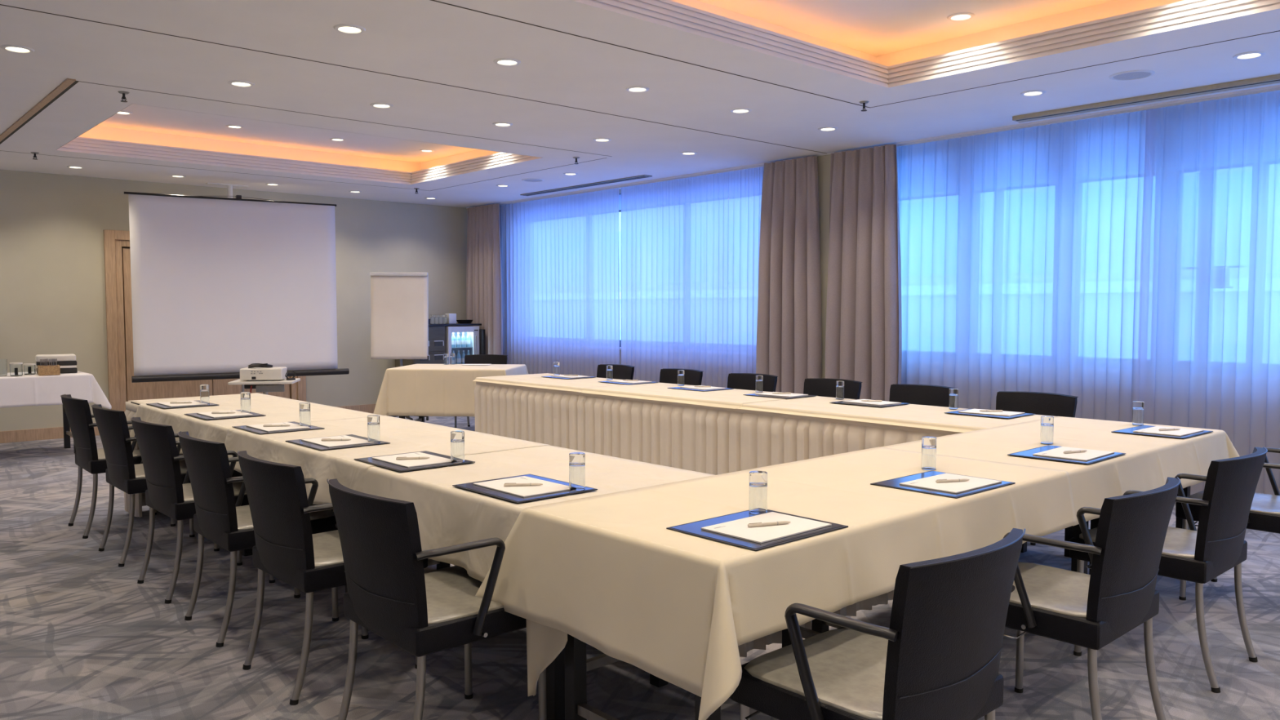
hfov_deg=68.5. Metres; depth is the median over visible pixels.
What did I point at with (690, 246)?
sheer curtain
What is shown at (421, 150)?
recessed light
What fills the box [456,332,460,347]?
bottle
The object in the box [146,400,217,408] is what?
desk pad
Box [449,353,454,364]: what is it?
drinking glass
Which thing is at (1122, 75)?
grille
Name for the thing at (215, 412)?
ballpoint pen
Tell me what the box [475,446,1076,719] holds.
tablecloth
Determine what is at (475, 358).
armchair
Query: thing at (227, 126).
recessed light
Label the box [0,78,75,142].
trim
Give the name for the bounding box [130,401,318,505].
banquet table
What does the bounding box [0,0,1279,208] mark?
ceiling
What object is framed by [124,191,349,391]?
projection screen
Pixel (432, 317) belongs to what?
drinking glass
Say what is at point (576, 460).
drinking glass
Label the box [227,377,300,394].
stand
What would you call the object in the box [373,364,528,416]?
tablecloth
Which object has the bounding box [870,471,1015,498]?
desk pad
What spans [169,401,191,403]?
ballpoint pen
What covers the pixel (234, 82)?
recessed light
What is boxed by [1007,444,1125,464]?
desk pad
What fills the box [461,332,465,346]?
bottle
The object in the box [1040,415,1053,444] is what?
drinking glass
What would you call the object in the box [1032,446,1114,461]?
notepad
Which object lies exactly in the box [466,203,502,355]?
drape
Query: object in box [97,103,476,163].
ceiling
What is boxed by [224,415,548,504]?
tablecloth
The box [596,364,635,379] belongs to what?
armchair
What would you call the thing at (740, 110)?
recessed light
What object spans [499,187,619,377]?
sheer curtain
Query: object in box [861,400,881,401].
ballpoint pen
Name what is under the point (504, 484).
ballpoint pen
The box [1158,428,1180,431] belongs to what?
ballpoint pen
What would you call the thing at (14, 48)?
recessed light
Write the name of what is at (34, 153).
sprinkler
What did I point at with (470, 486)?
desk pad
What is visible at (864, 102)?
sprinkler
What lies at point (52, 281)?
wall
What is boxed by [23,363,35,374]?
glass jar
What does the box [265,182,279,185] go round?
recessed light
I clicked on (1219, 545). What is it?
armchair
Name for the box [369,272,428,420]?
flip chart
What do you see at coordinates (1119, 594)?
armchair
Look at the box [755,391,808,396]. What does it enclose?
notepad
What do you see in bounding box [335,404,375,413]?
baseboard
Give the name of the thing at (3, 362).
glass jug
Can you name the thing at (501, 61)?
recessed light
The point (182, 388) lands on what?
door
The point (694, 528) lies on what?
desk pad
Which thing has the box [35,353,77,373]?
appliance
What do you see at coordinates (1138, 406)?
drinking glass
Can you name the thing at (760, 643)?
table skirt
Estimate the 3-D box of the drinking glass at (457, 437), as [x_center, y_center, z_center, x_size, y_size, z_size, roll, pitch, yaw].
[-0.709,0.336,3.651,0.053,0.118,0.053,-3,4,-42]
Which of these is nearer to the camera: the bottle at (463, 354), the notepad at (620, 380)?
the notepad at (620, 380)
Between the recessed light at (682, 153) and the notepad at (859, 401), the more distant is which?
the recessed light at (682, 153)
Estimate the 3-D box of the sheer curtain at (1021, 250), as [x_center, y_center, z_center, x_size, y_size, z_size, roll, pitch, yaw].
[2.737,-0.435,7.498,0.052,2.710,2.493,-3,4,-42]
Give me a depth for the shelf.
7.22 m
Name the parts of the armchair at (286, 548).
leg, backrest, leg, armrest, armrest, seat, leg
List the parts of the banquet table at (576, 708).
leg, leg, leg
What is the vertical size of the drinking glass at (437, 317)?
0.118 m
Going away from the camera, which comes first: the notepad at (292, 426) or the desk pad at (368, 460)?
the desk pad at (368, 460)
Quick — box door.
[121,248,289,401]
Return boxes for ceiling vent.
[520,174,652,195]
[1012,74,1279,123]
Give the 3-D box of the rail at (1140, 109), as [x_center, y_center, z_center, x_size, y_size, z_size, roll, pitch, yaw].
[1.962,-1.843,8.274,0.040,0.022,12.400,-3,4,-42]
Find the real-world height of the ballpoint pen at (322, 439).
0.011 m
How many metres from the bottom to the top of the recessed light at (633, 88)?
0.008 m
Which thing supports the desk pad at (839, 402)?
on the tablecloth at (922, 414)
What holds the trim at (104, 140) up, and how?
attached to the ceiling at (143, 117)
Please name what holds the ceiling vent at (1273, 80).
in the ceiling at (424, 40)
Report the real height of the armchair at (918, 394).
0.831 m
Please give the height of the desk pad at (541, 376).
0.004 m
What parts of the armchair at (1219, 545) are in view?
leg, seat, armrest, armrest, leg, backrest, leg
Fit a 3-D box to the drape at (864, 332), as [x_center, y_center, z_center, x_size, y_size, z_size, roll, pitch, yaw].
[1.932,-0.473,8.206,0.146,2.710,0.758,-3,4,-42]
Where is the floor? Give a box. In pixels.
[0,413,1279,719]
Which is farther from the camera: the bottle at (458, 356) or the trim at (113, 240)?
the bottle at (458, 356)
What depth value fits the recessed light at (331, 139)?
9.39 m
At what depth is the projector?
7.25 m
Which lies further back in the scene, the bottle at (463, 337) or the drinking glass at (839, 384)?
the bottle at (463, 337)
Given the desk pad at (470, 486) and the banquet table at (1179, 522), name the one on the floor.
the banquet table at (1179, 522)
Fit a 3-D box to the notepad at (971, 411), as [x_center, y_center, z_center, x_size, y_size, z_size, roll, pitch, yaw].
[2.002,0.298,5.352,0.296,0.004,0.210,3,4,44]
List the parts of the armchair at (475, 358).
leg, leg, backrest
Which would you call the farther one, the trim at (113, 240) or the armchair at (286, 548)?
the trim at (113, 240)
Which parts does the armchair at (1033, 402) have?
backrest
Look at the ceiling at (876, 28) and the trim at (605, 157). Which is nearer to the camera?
the ceiling at (876, 28)
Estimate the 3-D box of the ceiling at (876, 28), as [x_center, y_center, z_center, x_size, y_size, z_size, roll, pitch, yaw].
[1.137,-1.924,3.860,4.024,0.020,3.094,-3,4,-42]
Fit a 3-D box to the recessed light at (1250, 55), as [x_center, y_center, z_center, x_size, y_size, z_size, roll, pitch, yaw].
[3.370,-1.684,5.199,0.156,0.008,0.156,-3,4,-42]
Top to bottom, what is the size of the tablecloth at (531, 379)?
0.227 m
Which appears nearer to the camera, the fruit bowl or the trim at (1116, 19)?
the trim at (1116, 19)
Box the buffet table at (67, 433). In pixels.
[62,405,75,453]
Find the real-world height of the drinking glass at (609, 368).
0.118 m
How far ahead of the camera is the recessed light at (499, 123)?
7.11 m
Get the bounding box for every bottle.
[451,332,455,347]
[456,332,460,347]
[456,350,461,364]
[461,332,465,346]
[461,350,465,364]
[466,332,470,346]
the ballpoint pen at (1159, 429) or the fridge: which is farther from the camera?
the fridge
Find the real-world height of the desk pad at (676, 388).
0.004 m
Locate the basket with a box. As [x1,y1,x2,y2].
[37,364,60,375]
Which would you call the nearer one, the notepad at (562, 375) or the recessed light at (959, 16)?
the recessed light at (959, 16)
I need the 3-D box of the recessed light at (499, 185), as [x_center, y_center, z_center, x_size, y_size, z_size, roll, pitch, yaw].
[-1.556,-1.976,10.661,0.156,0.008,0.156,-3,4,-42]
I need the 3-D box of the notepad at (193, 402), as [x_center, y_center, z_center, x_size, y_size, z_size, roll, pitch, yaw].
[-2.869,0.273,5.890,0.210,0.004,0.296,-3,4,-42]
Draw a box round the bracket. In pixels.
[205,182,248,198]
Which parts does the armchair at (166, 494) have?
leg, backrest, leg, armrest, armrest, seat, leg, leg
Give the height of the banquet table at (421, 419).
0.744 m
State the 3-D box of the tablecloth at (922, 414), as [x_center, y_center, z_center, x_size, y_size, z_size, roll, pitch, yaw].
[1.502,0.406,5.601,0.867,0.227,1.731,-3,4,-42]
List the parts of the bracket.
plate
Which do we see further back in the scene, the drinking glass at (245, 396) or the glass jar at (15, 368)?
the glass jar at (15, 368)
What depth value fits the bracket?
10.56 m
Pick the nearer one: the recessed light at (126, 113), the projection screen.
the recessed light at (126, 113)
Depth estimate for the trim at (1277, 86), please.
7.43 m
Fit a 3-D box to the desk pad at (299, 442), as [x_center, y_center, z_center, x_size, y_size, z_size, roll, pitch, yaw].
[-1.357,0.368,4.213,0.320,0.004,0.384,-3,4,-42]
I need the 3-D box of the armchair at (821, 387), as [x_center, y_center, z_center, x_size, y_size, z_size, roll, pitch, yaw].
[1.264,0.566,6.817,0.577,0.831,0.557,-3,4,-42]
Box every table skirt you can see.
[124,400,456,565]
[474,377,984,475]
[737,590,893,657]
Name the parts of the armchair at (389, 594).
leg, backrest, leg, armrest, seat, leg, leg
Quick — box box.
[445,313,456,324]
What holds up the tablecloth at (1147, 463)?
on the banquet table at (1179, 522)
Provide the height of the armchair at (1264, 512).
0.831 m
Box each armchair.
[60,394,175,538]
[91,404,219,567]
[130,417,275,604]
[177,431,338,647]
[236,450,427,705]
[327,478,546,719]
[454,354,507,428]
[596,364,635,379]
[659,368,702,385]
[727,373,777,391]
[729,528,1026,719]
[803,377,862,399]
[888,384,955,407]
[995,391,1078,545]
[1003,476,1180,719]
[1069,447,1267,693]
[1175,447,1279,599]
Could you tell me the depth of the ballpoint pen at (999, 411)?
5.36 m
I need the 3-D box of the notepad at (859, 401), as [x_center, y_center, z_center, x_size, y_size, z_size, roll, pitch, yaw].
[1.466,0.266,5.945,0.210,0.004,0.296,-2,4,-37]
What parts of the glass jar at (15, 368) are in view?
lid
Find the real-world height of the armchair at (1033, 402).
0.831 m
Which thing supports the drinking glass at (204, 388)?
on the desk pad at (163, 406)
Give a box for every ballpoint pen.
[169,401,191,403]
[211,411,235,413]
[262,424,289,426]
[321,438,351,440]
[395,456,429,459]
[503,483,542,486]
[564,374,577,376]
[623,379,638,381]
[747,520,790,527]
[772,392,791,394]
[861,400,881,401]
[935,478,969,482]
[979,409,1002,412]
[1062,449,1086,453]
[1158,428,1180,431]
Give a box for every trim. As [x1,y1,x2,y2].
[0,4,826,153]
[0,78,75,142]
[0,150,429,191]
[55,103,542,184]
[77,80,611,156]
[103,229,306,412]
[430,157,606,191]
[431,0,870,107]
[466,84,1279,208]
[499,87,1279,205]
[572,0,1279,87]
[870,30,1279,107]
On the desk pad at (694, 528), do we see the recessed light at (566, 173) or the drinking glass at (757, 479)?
the drinking glass at (757, 479)
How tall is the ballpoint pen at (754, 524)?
0.011 m
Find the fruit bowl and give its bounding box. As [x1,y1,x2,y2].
[456,320,472,323]
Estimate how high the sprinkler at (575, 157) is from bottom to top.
0.062 m
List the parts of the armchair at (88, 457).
leg, backrest, leg, armrest, seat, leg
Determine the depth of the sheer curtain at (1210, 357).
6.25 m
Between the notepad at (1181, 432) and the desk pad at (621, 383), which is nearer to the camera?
the notepad at (1181, 432)
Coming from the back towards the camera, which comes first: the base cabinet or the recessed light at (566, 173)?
the base cabinet
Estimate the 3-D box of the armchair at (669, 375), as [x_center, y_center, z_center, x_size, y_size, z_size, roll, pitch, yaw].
[0.201,0.503,7.997,0.577,0.831,0.557,-3,4,-42]
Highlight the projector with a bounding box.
[239,366,287,380]
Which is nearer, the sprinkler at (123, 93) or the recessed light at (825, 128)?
the sprinkler at (123, 93)
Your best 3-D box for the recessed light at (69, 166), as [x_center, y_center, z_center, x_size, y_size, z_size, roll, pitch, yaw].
[-5.553,-1.895,9.243,0.156,0.008,0.156,-3,4,-42]
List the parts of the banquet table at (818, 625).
leg, leg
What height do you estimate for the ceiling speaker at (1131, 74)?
0.007 m
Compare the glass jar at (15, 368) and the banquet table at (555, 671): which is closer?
the banquet table at (555, 671)
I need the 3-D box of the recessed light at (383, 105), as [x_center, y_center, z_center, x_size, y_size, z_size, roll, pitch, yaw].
[-1.776,-1.748,6.458,0.156,0.008,0.156,-3,4,-42]
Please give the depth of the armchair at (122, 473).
4.97 m
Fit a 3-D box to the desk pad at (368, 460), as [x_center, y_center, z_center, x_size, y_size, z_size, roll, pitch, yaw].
[-0.889,0.396,3.694,0.320,0.004,0.384,-3,4,-42]
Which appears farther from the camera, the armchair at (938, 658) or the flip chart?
the flip chart
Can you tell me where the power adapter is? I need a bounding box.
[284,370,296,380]
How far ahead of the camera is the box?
12.43 m
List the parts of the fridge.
door handle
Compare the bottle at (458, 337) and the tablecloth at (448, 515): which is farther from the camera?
the bottle at (458, 337)
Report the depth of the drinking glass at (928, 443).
3.47 m
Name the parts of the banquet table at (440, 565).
leg, leg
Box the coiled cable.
[248,363,272,368]
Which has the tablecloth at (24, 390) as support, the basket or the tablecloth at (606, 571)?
the basket
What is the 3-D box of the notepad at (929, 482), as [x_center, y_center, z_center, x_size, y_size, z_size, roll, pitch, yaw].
[1.055,0.416,3.189,0.296,0.004,0.210,-3,4,-41]
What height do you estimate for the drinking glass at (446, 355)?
0.118 m
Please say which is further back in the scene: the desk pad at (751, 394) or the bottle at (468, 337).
the bottle at (468, 337)
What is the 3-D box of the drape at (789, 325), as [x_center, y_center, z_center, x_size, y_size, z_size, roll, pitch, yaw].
[1.373,-0.505,8.810,0.124,2.710,0.777,-3,4,-42]
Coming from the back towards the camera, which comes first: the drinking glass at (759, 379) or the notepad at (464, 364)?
the notepad at (464, 364)
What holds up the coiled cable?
on the projector
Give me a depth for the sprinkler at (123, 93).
6.06 m
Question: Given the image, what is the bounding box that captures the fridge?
[444,325,479,364]
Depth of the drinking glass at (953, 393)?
5.59 m
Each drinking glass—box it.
[200,384,209,404]
[240,391,250,413]
[298,402,311,426]
[367,414,380,442]
[430,315,435,324]
[434,315,439,324]
[439,315,443,324]
[443,315,447,324]
[444,353,448,364]
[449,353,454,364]
[450,431,464,462]
[553,361,559,375]
[568,452,585,490]
[606,365,613,379]
[677,369,684,385]
[748,471,767,514]
[755,375,763,391]
[835,380,844,399]
[921,436,936,470]
[948,388,958,408]
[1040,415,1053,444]
[1132,400,1144,425]
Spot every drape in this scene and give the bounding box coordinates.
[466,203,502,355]
[755,155,822,394]
[825,143,902,401]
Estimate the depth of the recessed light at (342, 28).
4.69 m
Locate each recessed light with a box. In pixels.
[0,44,34,53]
[66,165,84,168]
[117,110,132,115]
[169,174,186,177]
[226,124,244,128]
[227,80,254,87]
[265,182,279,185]
[329,137,345,141]
[333,23,365,34]
[348,190,361,192]
[369,102,393,108]
[419,149,434,151]
[492,121,512,126]
[493,57,520,66]
[496,184,509,186]
[563,172,577,175]
[592,137,611,142]
[625,85,649,92]
[680,151,697,155]
[729,107,751,113]
[817,126,837,131]
[946,12,974,21]
[1020,89,1045,96]
[1232,51,1266,59]
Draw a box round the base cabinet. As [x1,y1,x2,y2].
[395,323,481,367]
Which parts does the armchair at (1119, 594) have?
leg, seat, armrest, armrest, leg, backrest, leg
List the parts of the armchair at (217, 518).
leg, backrest, leg, armrest, armrest, seat, leg, leg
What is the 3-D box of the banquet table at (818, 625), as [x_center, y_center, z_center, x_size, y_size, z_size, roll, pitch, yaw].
[1.261,0.774,3.759,1.176,0.744,0.786,-3,4,-42]
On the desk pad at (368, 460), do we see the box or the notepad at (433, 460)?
the notepad at (433, 460)
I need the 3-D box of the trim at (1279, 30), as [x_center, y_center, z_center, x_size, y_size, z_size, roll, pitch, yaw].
[3.766,-1.631,4.154,0.008,0.002,6.454,-3,4,-42]
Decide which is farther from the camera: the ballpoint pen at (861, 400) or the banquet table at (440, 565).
the ballpoint pen at (861, 400)
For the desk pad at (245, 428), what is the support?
on the tablecloth at (404, 435)
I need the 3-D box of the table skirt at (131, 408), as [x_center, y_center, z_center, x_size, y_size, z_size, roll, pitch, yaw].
[-1.539,0.702,4.880,0.954,0.716,4.565,-3,4,-43]
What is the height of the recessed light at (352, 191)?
0.008 m
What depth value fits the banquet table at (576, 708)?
2.81 m
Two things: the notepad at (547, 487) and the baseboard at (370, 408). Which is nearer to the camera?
the notepad at (547, 487)
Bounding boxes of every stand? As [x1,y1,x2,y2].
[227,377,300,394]
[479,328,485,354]
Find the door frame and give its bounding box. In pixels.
[121,246,129,387]
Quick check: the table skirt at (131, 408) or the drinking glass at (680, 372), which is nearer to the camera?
the table skirt at (131, 408)
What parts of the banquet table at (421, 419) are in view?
leg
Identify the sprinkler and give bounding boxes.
[30,151,39,159]
[117,90,129,102]
[573,156,579,164]
[858,100,869,111]
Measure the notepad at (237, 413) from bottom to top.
0.004 m
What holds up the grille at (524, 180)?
attached to the ceiling speaker at (531, 180)
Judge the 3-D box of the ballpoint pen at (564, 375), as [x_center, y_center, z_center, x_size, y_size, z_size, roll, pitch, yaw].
[-0.607,0.135,8.255,0.128,0.011,0.010,0,3,8]
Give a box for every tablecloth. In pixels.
[0,371,111,408]
[129,392,381,453]
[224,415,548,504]
[362,444,713,582]
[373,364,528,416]
[472,373,621,392]
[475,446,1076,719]
[580,382,815,409]
[735,395,1055,432]
[880,416,1239,526]
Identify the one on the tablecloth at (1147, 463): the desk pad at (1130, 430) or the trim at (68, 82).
the desk pad at (1130, 430)
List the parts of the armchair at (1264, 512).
leg, seat, armrest, armrest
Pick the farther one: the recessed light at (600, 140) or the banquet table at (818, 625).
the recessed light at (600, 140)
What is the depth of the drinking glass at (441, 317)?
12.32 m
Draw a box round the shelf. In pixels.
[227,377,300,384]
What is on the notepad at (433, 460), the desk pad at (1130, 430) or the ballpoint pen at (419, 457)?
the ballpoint pen at (419, 457)
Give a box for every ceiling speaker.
[521,177,544,182]
[1108,69,1155,80]
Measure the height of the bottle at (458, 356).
0.199 m
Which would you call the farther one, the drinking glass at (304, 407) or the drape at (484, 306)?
the drape at (484, 306)
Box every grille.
[524,179,542,181]
[1113,71,1150,79]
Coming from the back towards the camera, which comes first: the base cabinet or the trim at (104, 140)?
the base cabinet
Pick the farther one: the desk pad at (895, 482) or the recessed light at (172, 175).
the recessed light at (172, 175)
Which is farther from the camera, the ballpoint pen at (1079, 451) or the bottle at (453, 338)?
the bottle at (453, 338)
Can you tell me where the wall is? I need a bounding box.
[0,169,467,431]
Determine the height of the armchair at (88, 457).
0.831 m
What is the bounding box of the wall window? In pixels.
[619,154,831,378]
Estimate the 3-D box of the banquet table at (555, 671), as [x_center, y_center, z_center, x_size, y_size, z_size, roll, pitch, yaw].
[-0.541,0.779,3.698,0.816,0.744,1.486,-3,4,-42]
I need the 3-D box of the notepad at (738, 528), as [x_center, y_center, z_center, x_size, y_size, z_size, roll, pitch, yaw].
[0.344,0.452,2.550,0.296,0.004,0.210,-3,4,-42]
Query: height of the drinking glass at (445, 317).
0.118 m
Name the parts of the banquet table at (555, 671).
leg, leg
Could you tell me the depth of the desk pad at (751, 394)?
6.37 m
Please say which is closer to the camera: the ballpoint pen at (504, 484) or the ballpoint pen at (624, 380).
the ballpoint pen at (504, 484)
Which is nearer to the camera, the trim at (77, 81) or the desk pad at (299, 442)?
the desk pad at (299, 442)
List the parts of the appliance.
lid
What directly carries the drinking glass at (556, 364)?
on the tablecloth at (531, 379)
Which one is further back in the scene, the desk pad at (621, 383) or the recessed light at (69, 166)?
the recessed light at (69, 166)
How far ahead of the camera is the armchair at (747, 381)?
7.57 m
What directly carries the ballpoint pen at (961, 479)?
on the notepad at (929, 482)
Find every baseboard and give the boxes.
[0,426,99,443]
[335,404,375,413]
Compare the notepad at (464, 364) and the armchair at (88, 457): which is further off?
the notepad at (464, 364)
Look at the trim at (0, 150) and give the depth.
9.41 m
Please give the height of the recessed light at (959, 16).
0.008 m
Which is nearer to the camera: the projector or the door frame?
the projector
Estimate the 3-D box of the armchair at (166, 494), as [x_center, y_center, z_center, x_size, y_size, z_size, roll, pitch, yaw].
[-2.153,0.689,4.616,0.577,0.831,0.557,-3,4,-43]
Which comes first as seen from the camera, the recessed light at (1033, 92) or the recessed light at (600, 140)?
the recessed light at (1033, 92)
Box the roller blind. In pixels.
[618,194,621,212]
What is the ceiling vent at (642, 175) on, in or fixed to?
in the ceiling at (424, 40)
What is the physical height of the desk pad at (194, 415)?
0.004 m
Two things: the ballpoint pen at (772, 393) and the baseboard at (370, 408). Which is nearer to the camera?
the ballpoint pen at (772, 393)
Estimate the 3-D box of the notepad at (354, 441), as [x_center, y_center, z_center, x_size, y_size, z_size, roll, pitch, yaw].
[-1.357,0.363,4.213,0.210,0.004,0.296,-3,4,-42]
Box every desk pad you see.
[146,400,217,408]
[184,409,266,420]
[231,421,324,434]
[284,434,390,450]
[353,450,475,471]
[452,474,597,502]
[541,376,594,379]
[598,381,658,384]
[666,509,848,551]
[667,385,733,391]
[742,391,816,399]
[830,399,910,407]
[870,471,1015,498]
[943,408,1035,418]
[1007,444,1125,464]
[1111,425,1213,439]
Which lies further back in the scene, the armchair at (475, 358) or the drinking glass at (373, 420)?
the armchair at (475, 358)
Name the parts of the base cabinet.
drawer, drawer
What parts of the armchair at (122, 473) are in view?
leg, backrest, leg, armrest, armrest, seat, leg, leg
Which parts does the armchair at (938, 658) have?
leg, seat, armrest, backrest, leg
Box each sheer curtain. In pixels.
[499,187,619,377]
[620,166,764,387]
[896,110,1146,422]
[1138,90,1279,495]
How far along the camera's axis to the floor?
3.74 m
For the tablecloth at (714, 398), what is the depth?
6.63 m
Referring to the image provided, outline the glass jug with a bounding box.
[0,359,7,376]
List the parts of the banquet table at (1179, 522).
leg, leg, leg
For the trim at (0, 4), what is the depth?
5.44 m
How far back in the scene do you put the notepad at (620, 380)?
7.61 m
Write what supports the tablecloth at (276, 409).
on the banquet table at (235, 473)
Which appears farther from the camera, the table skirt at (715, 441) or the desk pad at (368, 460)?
the table skirt at (715, 441)
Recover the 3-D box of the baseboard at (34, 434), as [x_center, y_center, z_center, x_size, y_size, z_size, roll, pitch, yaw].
[-7.261,0.821,8.780,4.080,0.120,0.016,-3,4,-42]
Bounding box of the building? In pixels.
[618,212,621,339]
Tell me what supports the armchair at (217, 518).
on the floor
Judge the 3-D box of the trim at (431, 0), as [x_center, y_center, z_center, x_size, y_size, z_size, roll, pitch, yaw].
[-1.083,-1.626,4.137,7.240,0.002,0.010,-3,4,-42]
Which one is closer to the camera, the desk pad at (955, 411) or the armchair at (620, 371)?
the desk pad at (955, 411)
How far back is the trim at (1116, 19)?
5.23 m
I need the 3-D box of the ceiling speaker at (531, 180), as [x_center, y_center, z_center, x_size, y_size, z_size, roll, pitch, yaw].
[-1.161,-1.953,10.209,0.248,0.007,0.248,-3,4,-42]
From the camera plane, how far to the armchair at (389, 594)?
2.71 m
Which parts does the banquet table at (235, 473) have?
leg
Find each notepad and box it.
[157,400,207,406]
[196,409,253,417]
[245,422,310,431]
[301,435,373,447]
[371,452,451,467]
[461,364,490,365]
[473,475,570,497]
[551,374,591,377]
[609,379,652,383]
[680,385,725,390]
[701,511,831,543]
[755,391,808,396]
[842,399,901,404]
[899,473,1001,493]
[958,408,1024,416]
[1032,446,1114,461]
[1133,426,1203,435]
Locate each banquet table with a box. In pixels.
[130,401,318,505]
[240,472,449,592]
[399,415,424,422]
[424,565,668,719]
[564,625,821,719]
[811,520,1088,632]
[1020,542,1026,552]
[1064,485,1190,574]
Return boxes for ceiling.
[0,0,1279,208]
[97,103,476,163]
[697,0,1115,56]
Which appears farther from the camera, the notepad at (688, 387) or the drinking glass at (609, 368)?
the drinking glass at (609, 368)
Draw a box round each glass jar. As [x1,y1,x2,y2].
[8,362,22,376]
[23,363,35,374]

